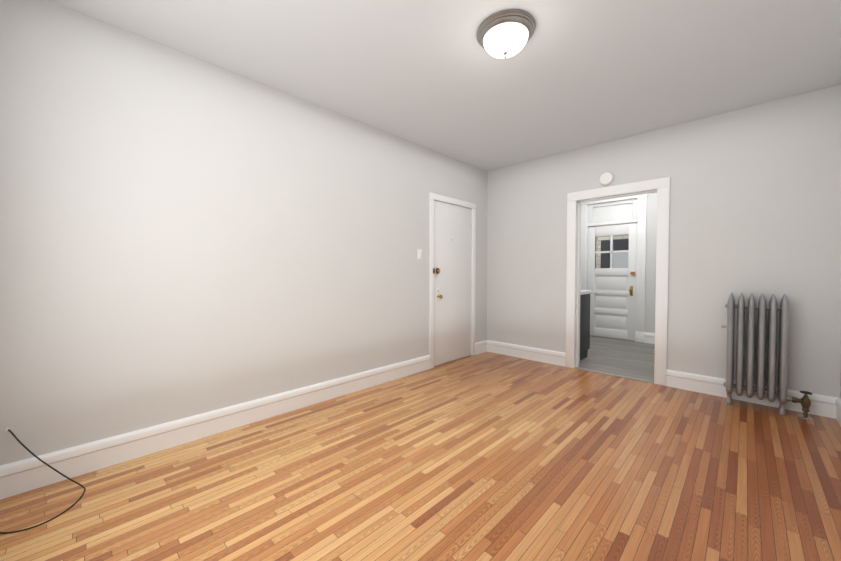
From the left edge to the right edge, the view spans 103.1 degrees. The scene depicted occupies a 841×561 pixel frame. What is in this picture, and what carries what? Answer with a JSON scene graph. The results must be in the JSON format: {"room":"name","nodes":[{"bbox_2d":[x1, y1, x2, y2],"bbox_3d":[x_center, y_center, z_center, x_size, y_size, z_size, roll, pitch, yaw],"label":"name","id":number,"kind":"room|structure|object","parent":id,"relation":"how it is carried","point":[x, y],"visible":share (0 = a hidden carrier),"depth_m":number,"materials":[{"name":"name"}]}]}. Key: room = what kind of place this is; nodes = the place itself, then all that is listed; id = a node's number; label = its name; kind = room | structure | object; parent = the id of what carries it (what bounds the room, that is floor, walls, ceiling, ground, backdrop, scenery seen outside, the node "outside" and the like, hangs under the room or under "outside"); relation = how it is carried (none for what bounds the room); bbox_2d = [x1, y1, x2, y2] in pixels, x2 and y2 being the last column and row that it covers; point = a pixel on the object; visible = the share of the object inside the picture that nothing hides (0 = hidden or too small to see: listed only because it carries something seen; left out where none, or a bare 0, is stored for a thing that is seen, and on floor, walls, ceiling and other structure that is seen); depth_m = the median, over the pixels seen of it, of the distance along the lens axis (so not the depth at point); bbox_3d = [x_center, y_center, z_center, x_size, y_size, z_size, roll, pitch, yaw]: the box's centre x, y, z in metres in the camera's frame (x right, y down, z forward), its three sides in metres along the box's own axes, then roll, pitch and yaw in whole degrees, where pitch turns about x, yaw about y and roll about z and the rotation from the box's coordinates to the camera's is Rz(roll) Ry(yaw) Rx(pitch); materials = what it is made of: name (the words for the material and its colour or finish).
{"room":"empty living room","nodes":[
{"label":"empty living room","id":0,"kind":"room"},
{"bbox_2d":[0,0,487,464],"bbox_3d":[-0.657,-0.227,3.208,0.150,2.550,4.740,1,2,44],"label":"wall","id":1,"kind":"structure","parent":0,"point":[183,235],"depth_m":2.16,"materials":[{"name":"grey paint"}]},
{"bbox_2d":[0,355,430,499],"bbox_3d":[-1.018,0.977,2.742,0.024,0.164,3.227,1,2,44],"label":"baseboard","id":2,"kind":"structure","parent":1,"relation":"attached to","point":[24,475],"depth_m":2.15,"materials":[{"name":"white wood"}]},
{"bbox_2d":[417,249,421,258],"bbox_3d":[-0.007,-0.297,3.756,0.012,0.115,0.070,1,2,44],"label":"light switch","id":3,"kind":"object","parent":1,"relation":"attached to","point":[419,253],"visible":1,"depth_m":3.75,"materials":[{"name":"white plastic"}]},
{"bbox_2d":[429,192,475,368],"bbox_3d":[0.370,-0.002,4.255,0.166,2.050,0.910,1,2,44],"label":"door frame","id":4,"kind":"structure","parent":1,"relation":"attached to","point":[433,197],"depth_m":3.95,"materials":[{"name":"white wood"}]},
{"bbox_2d":[433,200,472,365],"bbox_3d":[0.417,0.033,4.195,0.112,1.968,0.801,1,2,44],"label":"door leaf","id":5,"kind":"structure","parent":1,"relation":"in","point":[452,284],"depth_m":4.19,"materials":[{"name":"white wood"}]},
{"bbox_2d":[475,340,487,354],"bbox_3d":[0.840,0.933,4.645,0.024,0.164,0.273,1,2,44],"label":"baseboard","id":6,"kind":"structure","parent":1,"relation":"attached to","point":[482,346],"depth_m":4.65,"materials":[{"name":"white wood"}]},
{"bbox_2d":[0,335,840,560],"bbox_3d":[1.324,1.105,2.893,3.469,0.100,7.012,1,2,44],"label":"floor","id":7,"kind":"structure","parent":0,"point":[487,456],"depth_m":1.79,"materials":[{"name":"brown wood"}]},
{"bbox_2d":[0,428,85,533],"bbox_3d":[-1.854,0.914,1.607,0.421,0.347,0.336,1,2,44],"label":"cord","id":8,"kind":"object","parent":7,"relation":"on","point":[23,445],"visible":1,"depth_m":1.67,"materials":[{"name":"black plastic"}]},
{"bbox_2d":[580,290,592,360],"bbox_3d":[1.839,0.568,4.546,0.753,0.897,0.626,1,2,44],"label":"base cabinet","id":9,"kind":"object","parent":7,"relation":"on","point":[584,321],"visible":0.23,"depth_m":4.34,"materials":[{"name":"black wood"}]},
{"bbox_2d":[575,367,653,383],"bbox_3d":[2.100,1.034,3.662,0.780,0.006,0.042,1,2,44],"label":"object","id":10,"kind":"structure","parent":7,"relation":"on","point":[615,375],"depth_m":3.62,"materials":[{"name":"wood"}]},
{"bbox_2d":[721,292,812,419],"bbox_3d":[2.820,0.581,2.737,0.536,0.955,0.186,1,2,44],"label":"radiator","id":11,"kind":"object","parent":7,"relation":"on","point":[773,308],"visible":1,"depth_m":2.70,"materials":[{"name":"silver metal"}]},
{"bbox_2d":[50,0,840,171],"bbox_3d":[0.531,-1.525,2.019,3.469,0.100,4.740,1,2,44],"label":"ceiling","id":12,"kind":"structure","parent":0,"point":[434,75],"depth_m":2.23,"materials":[{"name":"paint"}]},
{"bbox_2d":[477,9,534,58],"bbox_3d":[0.502,-1.395,1.973,0.334,0.158,0.334,1,2,44],"label":"flush-mount light","id":13,"kind":"object","parent":12,"relation":"attached to","point":[502,34],"visible":0.98,"depth_m":1.89,"materials":[{"name":"white glass"}]},
{"bbox_2d":[589,192,656,332],"bbox_3d":[3.597,-0.354,5.436,2.000,2.700,0.150,1,2,44],"label":"wall","id":14,"kind":"structure","parent":0,"point":[651,241],"depth_m":5.28,"materials":[{"name":"grey paint"}]},
{"bbox_2d":[587,223,637,340],"bbox_3d":[3.249,0.020,5.680,0.794,1.920,0.103,1,2,44],"label":"door leaf","id":15,"kind":"structure","parent":14,"relation":"in","point":[612,272],"depth_m":5.68,"materials":[{"name":"white wood"}]},
{"bbox_2d":[580,194,647,342],"bbox_3d":[3.281,-0.251,5.723,1.044,2.480,0.184,1,2,44],"label":"door frame","id":16,"kind":"structure","parent":14,"relation":"attached to","point":[623,210],"depth_m":5.51,"materials":[{"name":"white wood"}]},
{"bbox_2d":[645,333,654,343],"bbox_3d":[3.911,0.923,5.038,0.893,0.164,0.024,1,2,44],"label":"baseboard","id":17,"kind":"structure","parent":14,"relation":"attached to","point":[650,338],"depth_m":5.28,"materials":[{"name":"white wood"}]},
{"bbox_2d":[487,84,840,397],"bbox_3d":[2.187,-0.237,3.640,3.319,2.550,0.150,1,2,44],"label":"wall","id":18,"kind":"structure","parent":0,"point":[755,200],"depth_m":3.04,"materials":[{"name":"grey paint"}]},
{"bbox_2d":[488,340,565,366],"bbox_3d":[1.337,0.939,4.376,1.112,0.164,0.024,1,2,44],"label":"baseboard","id":19,"kind":"structure","parent":18,"relation":"attached to","point":[525,352],"depth_m":4.31,"materials":[{"name":"white wood"}]},
{"bbox_2d":[599,172,613,185],"bbox_3d":[2.028,-1.113,3.643,0.144,0.144,0.040,1,2,44],"label":"smoke detector","id":20,"kind":"object","parent":18,"relation":"attached to","point":[606,178],"visible":0.98,"depth_m":3.63,"materials":[{"name":"white plastic"}]},
{"bbox_2d":[565,177,669,385],"bbox_3d":[2.146,0.007,3.685,0.980,2.060,0.186,1,2,44],"label":"door frame","id":21,"kind":"structure","parent":18,"relation":"attached to","point":[661,186],"depth_m":3.54,"materials":[{"name":"white wood"}]},
{"bbox_2d":[666,369,831,417],"bbox_3d":[2.811,0.972,2.938,1.047,0.164,0.024,1,2,44],"label":"baseboard","id":22,"kind":"structure","parent":18,"relation":"attached to","point":[821,405],"depth_m":2.96,"materials":[{"name":"white wood"}]},
{"bbox_2d":[832,397,840,425],"bbox_3d":[1.657,1.018,0.979,0.024,0.164,4.440,1,2,44],"label":"baseboard","id":23,"kind":"structure","parent":18,"relation":"attached to","point":[836,402],"depth_m":2.54,"materials":[{"name":"white wood"}]}
]}

